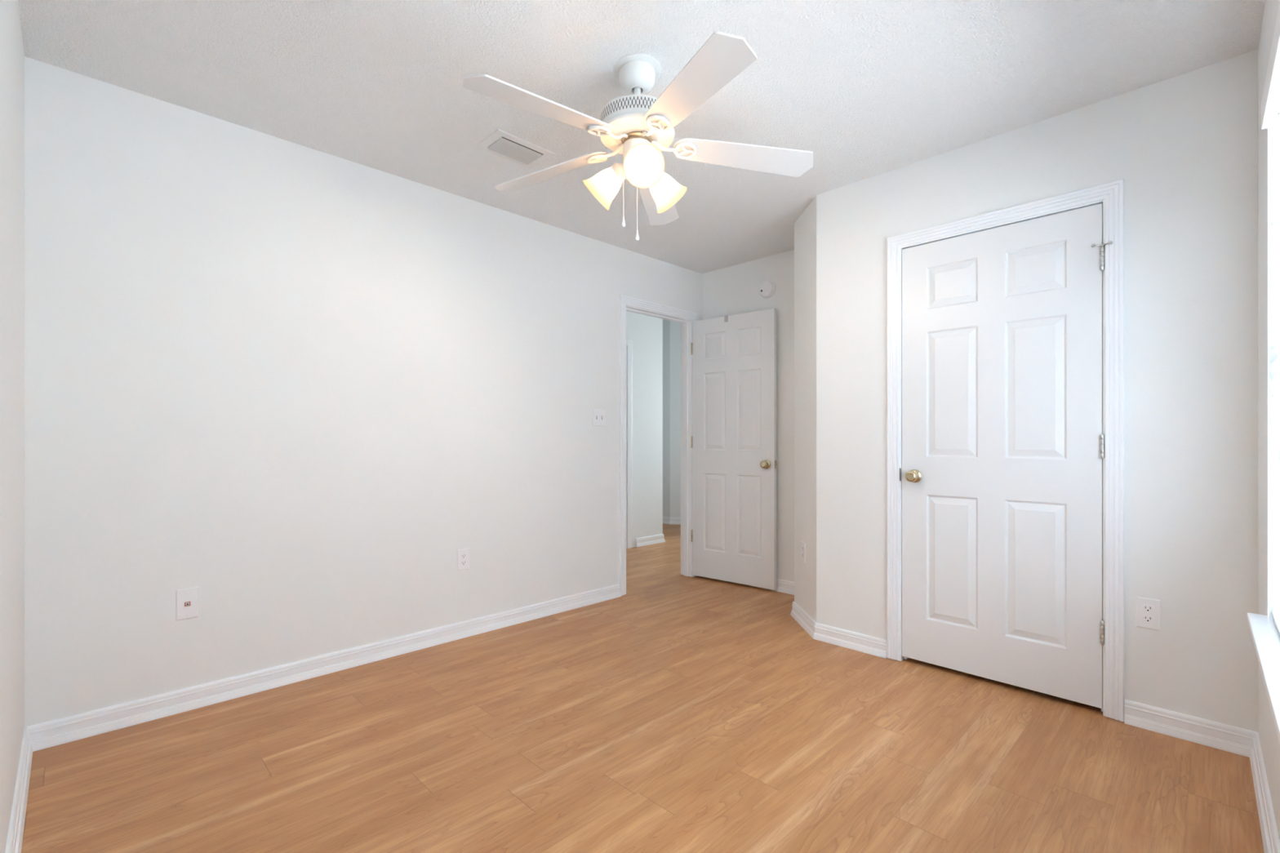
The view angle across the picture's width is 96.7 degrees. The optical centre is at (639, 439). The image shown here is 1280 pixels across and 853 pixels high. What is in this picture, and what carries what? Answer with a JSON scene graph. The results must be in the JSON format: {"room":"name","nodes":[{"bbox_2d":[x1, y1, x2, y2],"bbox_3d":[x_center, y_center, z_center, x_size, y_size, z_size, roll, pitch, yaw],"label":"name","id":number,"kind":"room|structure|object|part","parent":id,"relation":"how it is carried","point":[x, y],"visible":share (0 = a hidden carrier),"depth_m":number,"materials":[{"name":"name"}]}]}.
{"room":"empty bedroom","nodes":[
{"label":"empty bedroom","id":0,"kind":"room"},
{"bbox_2d":[0,0,24,852],"bbox_3d":[-1.015,-0.120,0.776,3.331,2.440,0.115,0,0,45],"label":"wall","id":1,"kind":"structure","parent":0,"point":[11,48],"depth_m":1.51,"materials":[{"name":"paint"}]},
{"bbox_2d":[4,727,32,852],"bbox_3d":[-1.057,1.050,0.914,3.074,0.086,0.021,0,0,45],"label":"baseboard","id":2,"kind":"structure","parent":1,"relation":"attached to","point":[16,826],"depth_m":1.64,"materials":[{"name":"white wood"}]},
{"bbox_2d":[24,56,702,727],"bbox_3d":[-0.015,-0.120,4.181,6.350,2.440,0.115,0,0,-45],"label":"wall","id":3,"kind":"structure","parent":0,"point":[286,383],"depth_m":2.52,"materials":[{"name":"paint"}]},
{"bbox_2d":[175,586,198,621],"bbox_3d":[-1.831,0.665,2.304,0.072,0.124,0.008,0,0,-45],"label":"cable wall plate","id":4,"kind":"object","parent":3,"relation":"attached to","point":[186,599],"visible":1,"depth_m":2.30,"materials":[{"name":"white plastic"}]},
{"bbox_2d":[25,583,621,751],"bbox_3d":[-1.142,1.050,2.974,2.819,0.086,0.021,0,0,-45],"label":"baseboard","id":5,"kind":"structure","parent":3,"relation":"attached to","point":[42,735],"depth_m":2.52,"materials":[{"name":"white wood"}]},
{"bbox_2d":[457,547,469,570],"bbox_3d":[-0.976,0.664,3.147,0.070,0.115,0.007,0,0,-45],"label":"wall outlet","id":6,"kind":"object","parent":3,"relation":"attached to","point":[463,555],"visible":1,"depth_m":3.14,"materials":[{"name":"white plastic"}]},
{"bbox_2d":[460,560,466,565],"bbox_3d":[-0.974,0.683,3.145,0.034,0.027,0.002,0,0,-45],"label":"receptacle","id":7,"kind":"object","parent":6,"relation":"attached to","point":[463,562],"depth_m":3.15,"materials":[{"name":"white plastic"}]},
{"bbox_2d":[460,553,466,558],"bbox_3d":[-0.974,0.644,3.145,0.034,0.027,0.002,0,0,-45],"label":"receptacle","id":8,"kind":"object","parent":6,"relation":"attached to","point":[462,555],"depth_m":3.14,"materials":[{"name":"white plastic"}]},
{"bbox_2d":[592,408,605,426],"bbox_3d":[-0.271,-0.146,3.835,0.114,0.114,0.018,0,0,-45],"label":"light switch","id":9,"kind":"object","parent":3,"relation":"attached to","point":[598,415],"visible":1,"depth_m":3.83,"materials":[{"name":"white plastic"}]},
{"bbox_2d":[619,294,698,595],"bbox_3d":[0.116,0.044,4.310,0.843,2.098,0.149,0,0,-45],"label":"trim","id":10,"kind":"structure","parent":3,"relation":"attached to","point":[628,304],"depth_m":4.52,"materials":[{"name":"white wood"}]},
{"bbox_2d":[691,308,777,590],"bbox_3d":[0.698,0.069,4.298,0.725,2.010,0.151,0,0,40],"label":"door","id":11,"kind":"structure","parent":10,"relation":"attached to","point":[734,436],"depth_m":4.26,"materials":[{"name":"paint"}]},
{"bbox_3d":[0.893,0.179,4.075,0.065,0.065,0.058,0,0,40],"label":"knob","id":12,"kind":"part","parent":11,"relation":"part of","materials":[{"name":"gold metal"}]},
{"bbox_2d":[17,0,1265,273],"bbox_3d":[0.030,-1.670,4.242,7.200,0.660,7.200,0,0,-45],"label":"ceiling","id":13,"kind":"structure","parent":0,"point":[871,88],"depth_m":2.09,"materials":[{"name":"white paint"}]},
{"bbox_2d":[475,128,555,168],"bbox_3d":[-0.574,-1.333,2.634,0.302,0.013,0.198,0,0,-45],"label":"ceiling vent","id":14,"kind":"object","parent":13,"relation":"in","point":[500,143],"visible":1,"depth_m":2.62,"materials":[{"name":"metal"}]},
{"bbox_2d":[462,31,813,240],"bbox_3d":[-0.051,-1.027,2.036,1.228,0.626,1.264,0,0,-45],"label":"ceiling fan","id":15,"kind":"object","parent":13,"relation":"hanging from","point":[637,126],"visible":1,"depth_m":1.99,"materials":[{"name":"wood"}]},
{"bbox_3d":[-0.304,-1.048,1.796,0.532,0.006,0.137,-6,16,-42],"label":"blade","id":16,"kind":"part","parent":15,"relation":"part of","materials":[{"name":"white wood"}]},
{"bbox_3d":[-0.358,-1.060,2.262,0.532,0.006,0.137,-3,15,29],"label":"blade","id":17,"kind":"part","parent":15,"relation":"part of","materials":[{"name":"laminate"}]},
{"bbox_3d":[-0.123,-0.945,2.111,0.114,0.140,0.140,-39,-14,17],"label":"lamp shade","id":18,"kind":"part","parent":15,"relation":"part of","materials":[{"name":"white glass"}]},
{"bbox_3d":[-0.125,-1.066,2.133,0.172,0.033,0.082,-3,3,29],"label":"blade arm","id":19,"kind":"part","parent":15,"relation":"part of","materials":[{"name":"metal"}]},
{"bbox_3d":[-0.109,-1.062,1.977,0.172,0.033,0.082,-6,4,-42],"label":"blade arm","id":20,"kind":"part","parent":15,"relation":"part of","materials":[{"name":"metal"}]},
{"bbox_3d":[-0.060,-0.917,2.065,0.003,0.222,0.002,0,0,-45],"label":"pull chain","id":21,"kind":"part","parent":15,"relation":"part of","materials":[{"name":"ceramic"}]},
{"bbox_3d":[-0.060,-0.789,2.065,0.014,0.038,0.014,0,0,-45],"label":"pull knob","id":22,"kind":"part","parent":15,"relation":"part of","materials":[{"name":"white plastic"}]},
{"bbox_3d":[-0.010,-0.866,2.035,0.003,0.239,0.003,0,0,-45],"label":"pull chain","id":23,"kind":"part","parent":15,"relation":"part of","materials":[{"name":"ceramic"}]},
{"bbox_3d":[-0.010,-0.729,2.035,0.014,0.038,0.014,0,0,-45],"label":"pull knob","id":24,"kind":"part","parent":15,"relation":"part of","materials":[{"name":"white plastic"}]},
{"bbox_3d":[-0.010,-1.337,2.065,0.174,0.006,0.174,0,0,-45],"label":"ceiling plate","id":25,"kind":"part","parent":15,"relation":"part of","materials":[{"name":"metal"}]},
{"bbox_3d":[-0.010,-1.099,2.065,0.274,0.027,0.274,0,0,-45],"label":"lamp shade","id":26,"kind":"part","parent":15,"relation":"part of","materials":[{"name":"ceramic"}]},
{"bbox_3d":[0.004,-0.964,1.969,0.050,0.050,0.071,0,37,-8],"label":"bulb","id":27,"kind":"part","parent":15,"relation":"part of","materials":[{"name":"white glass"}]},
{"bbox_3d":[0.007,-0.945,1.944,0.140,0.140,0.114,0,37,-8],"label":"lamp shade","id":28,"kind":"part","parent":15,"relation":"part of","materials":[{"name":"white glass"}]},
{"bbox_3d":[0.043,-1.062,1.943,0.082,0.033,0.172,0,4,-24],"label":"blade arm","id":29,"kind":"part","parent":15,"relation":"part of","materials":[{"name":"metal"}]},
{"bbox_3d":[0.070,-1.048,2.456,0.137,0.006,0.532,-12,-7,10],"label":"blade","id":30,"kind":"part","parent":15,"relation":"part of","materials":[{"name":"laminate"}]},
{"bbox_3d":[0.086,-0.945,2.140,0.114,0.140,0.140,44,-25,-29],"label":"lamp shade","id":31,"kind":"part","parent":15,"relation":"part of","materials":[{"name":"white glass"}]},
{"bbox_3d":[0.122,-1.062,2.078,0.172,0.033,0.082,4,0,-6],"label":"blade arm","id":32,"kind":"part","parent":15,"relation":"part of","materials":[{"name":"metal"}]},
{"bbox_3d":[0.155,-1.048,1.702,0.137,0.006,0.532,13,-1,-25],"label":"blade","id":33,"kind":"part","parent":15,"relation":"part of","materials":[{"name":"laminate"}]},
{"bbox_3d":[0.387,-1.048,2.110,0.532,0.006,0.137,4,-12,-6],"label":"blade","id":34,"kind":"part","parent":15,"relation":"part of","materials":[{"name":"laminate"}]},
{"bbox_2d":[21,523,1264,852],"bbox_3d":[0.005,1.157,4.268,7.200,0.127,7.170,0,0,-45],"label":"floor","id":35,"kind":"structure","parent":0,"point":[676,713],"depth_m":1.94,"materials":[{"name":"brown wood"}]},
{"bbox_2d":[626,311,662,548],"bbox_3d":[-1.240,-0.400,5.409,3.030,3.000,3.355,0,0,-45],"label":"wall","id":36,"kind":"structure","parent":0,"point":[645,332],"depth_m":5.89,"materials":[{"name":"paint"}]},
{"bbox_2d":[626,339,631,548],"bbox_3d":[-0.393,0.049,5.430,0.865,2.088,0.014,0,0,-45],"label":"trim","id":37,"kind":"structure","parent":36,"relation":"attached to","point":[628,343],"depth_m":5.70,"materials":[{"name":"white wood"}]},
{"bbox_2d":[635,533,665,546],"bbox_3d":[0.113,1.050,5.925,0.421,0.086,0.021,0,0,-45],"label":"baseboard","id":38,"kind":"structure","parent":36,"relation":"attached to","point":[647,540],"depth_m":5.91,"materials":[{"name":"white wood"}]},
{"bbox_2d":[662,319,680,517],"bbox_3d":[0.391,-0.400,7.829,0.690,3.000,2.200,0,0,-45],"label":"wall","id":39,"kind":"structure","parent":0,"point":[671,330],"depth_m":7.34,"materials":[{"name":"paint"}]},
{"bbox_2d":[662,516,680,524],"bbox_3d":[0.220,1.050,7.640,2.006,0.086,0.408,0,0,29],"label":"baseboard","id":40,"kind":"structure","parent":39,"relation":"attached to","point":[666,520],"depth_m":7.33,"materials":[{"name":"white wood"}]},
{"bbox_2d":[702,249,794,582],"bbox_3d":[0.965,-0.120,4.223,0.115,2.440,1.200,0,0,-45],"label":"wall","id":41,"kind":"structure","parent":0,"point":[734,290],"depth_m":4.09,"materials":[{"name":"paint"}]},
{"bbox_2d":[759,280,775,297],"bbox_3d":[0.924,-1.097,4.152,0.044,0.128,0.128,0,0,-45],"label":"smoke detector","id":42,"kind":"object","parent":41,"relation":"attached to","point":[767,288],"visible":1,"depth_m":4.13,"materials":[{"name":"white plastic"}]},
{"bbox_2d":[754,578,794,595],"bbox_3d":[0.876,1.050,4.217,0.021,0.086,1.084,0,0,-45],"label":"baseboard","id":43,"kind":"structure","parent":41,"relation":"attached to","point":[782,585],"depth_m":4.06,"materials":[{"name":"white wood"}]},
{"bbox_2d":[794,195,816,622],"bbox_3d":[1.084,-0.120,3.497,0.263,2.440,0.771,0,0,24],"label":"wall","id":44,"kind":"structure","parent":0,"point":[805,228],"depth_m":3.31,"materials":[{"name":"paint"}]},
{"bbox_2d":[790,601,816,638],"bbox_3d":[0.953,1.050,3.332,0.021,0.086,0.429,0,0,-2],"label":"baseboard","id":45,"kind":"structure","parent":44,"relation":"attached to","point":[803,619],"depth_m":3.31,"materials":[{"name":"white wood"}]},
{"bbox_2d":[800,541,805,563],"bbox_3d":[0.960,0.663,3.351,0.007,0.115,0.070,0,0,-2],"label":"wall outlet","id":46,"kind":"object","parent":44,"relation":"attached to","point":[802,544],"visible":1,"depth_m":3.34,"materials":[{"name":"white plastic"}]},
{"bbox_2d":[816,49,1257,732],"bbox_3d":[1.676,-0.120,2.491,0.115,2.440,1.896,0,0,-45],"label":"wall","id":47,"kind":"structure","parent":0,"point":[1184,148],"depth_m":2.14,"materials":[{"name":"paint"}]},
{"bbox_2d":[813,622,886,658],"bbox_3d":[1.094,1.050,2.984,0.021,0.086,0.394,0,0,-45],"label":"baseboard","id":48,"kind":"structure","parent":47,"relation":"attached to","point":[870,645],"depth_m":2.97,"materials":[{"name":"white wood"}]},
{"bbox_2d":[886,178,1124,721],"bbox_3d":[1.600,0.044,2.569,0.149,2.098,0.904,0,0,-45],"label":"trim","id":49,"kind":"structure","parent":47,"relation":"attached to","point":[1110,194],"depth_m":2.26,"materials":[{"name":"white wood"}]},
{"bbox_3d":[1.282,0.173,2.807,0.002,0.063,0.008,0,0,-45],"label":"strike plate","id":50,"kind":"part","parent":49,"relation":"part of","materials":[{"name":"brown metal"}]},
{"bbox_2d":[902,203,1112,708],"bbox_3d":[1.584,0.066,2.529,0.153,2.002,0.805,0,0,-45],"label":"door","id":51,"kind":"structure","parent":47,"relation":"in","point":[1003,437],"depth_m":2.49,"materials":[{"name":"paint"}]},
{"bbox_3d":[1.311,0.178,2.739,0.058,0.065,0.065,0,0,-45],"label":"knob","id":52,"kind":"part","parent":51,"relation":"part of","materials":[{"name":"gold metal"}]},
{"bbox_2d":[1135,596,1160,631],"bbox_3d":[1.922,0.659,2.154,0.007,0.115,0.070,0,0,-45],"label":"wall outlet","id":53,"kind":"object","parent":47,"relation":"attached to","point":[1148,611],"visible":1,"depth_m":2.15,"materials":[{"name":"white plastic"}]},
{"bbox_2d":[1142,614,1154,622],"bbox_3d":[1.921,0.679,2.153,0.002,0.027,0.034,0,0,-45],"label":"receptacle","id":54,"kind":"object","parent":53,"relation":"attached to","point":[1145,618],"depth_m":2.15,"materials":[{"name":"white plastic"}]},
{"bbox_2d":[1142,604,1154,613],"bbox_3d":[1.921,0.640,2.153,0.002,0.027,0.034,0,0,-45],"label":"receptacle","id":55,"kind":"object","parent":53,"relation":"attached to","point":[1145,608],"depth_m":2.15,"materials":[{"name":"white plastic"}]},
{"bbox_2d":[1124,699,1256,757],"bbox_3d":[1.993,1.050,2.073,0.021,0.086,0.350,0,0,-45],"label":"baseboard","id":56,"kind":"structure","parent":47,"relation":"attached to","point":[1224,737],"depth_m":2.07,"materials":[{"name":"white wood"}]},
{"bbox_2d":[1257,0,1279,840],"bbox_3d":[1.359,-0.120,1.079,0.141,2.440,4.050,0,0,45],"label":"wall","id":57,"kind":"structure","parent":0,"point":[1268,735],"depth_m":1.73,"materials":[{"name":"paint"}]},
{"bbox_2d":[1247,613,1279,743],"bbox_3d":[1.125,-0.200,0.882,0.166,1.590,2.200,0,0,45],"label":"window sill","id":58,"kind":"structure","parent":57,"relation":"attached to","point":[1265,637],"depth_m":1.38,"materials":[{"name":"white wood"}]},
{"bbox_2d":[1249,732,1279,852],"bbox_3d":[1.066,1.050,0.896,0.021,0.086,2.994,0,0,45],"label":"baseboard","id":59,"kind":"structure","parent":57,"relation":"attached to","point":[1270,838],"depth_m":1.64,"materials":[{"name":"white wood"}]},
{"bbox_2d":[1261,1,1279,635],"bbox_3d":[1.110,-0.236,0.899,0.066,1.514,2.132,0,0,45],"label":"window blind","id":60,"kind":"object","parent":57,"relation":"attached to","point":[1270,102],"visible":1,"depth_m":1.59,"materials":[{"name":"white plastic"}]},
{"bbox_3d":[1.773,-0.220,1.574,0.051,1.470,0.002,0,0,45],"label":"ladder cord","id":61,"kind":"part","parent":60,"relation":"part of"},
{"bbox_3d":[1.113,0.512,0.899,0.026,0.018,2.130,0,0,45],"label":"rail","id":62,"kind":"part","parent":60,"relation":"part of","materials":[{"name":"white plastic"}]}
]}

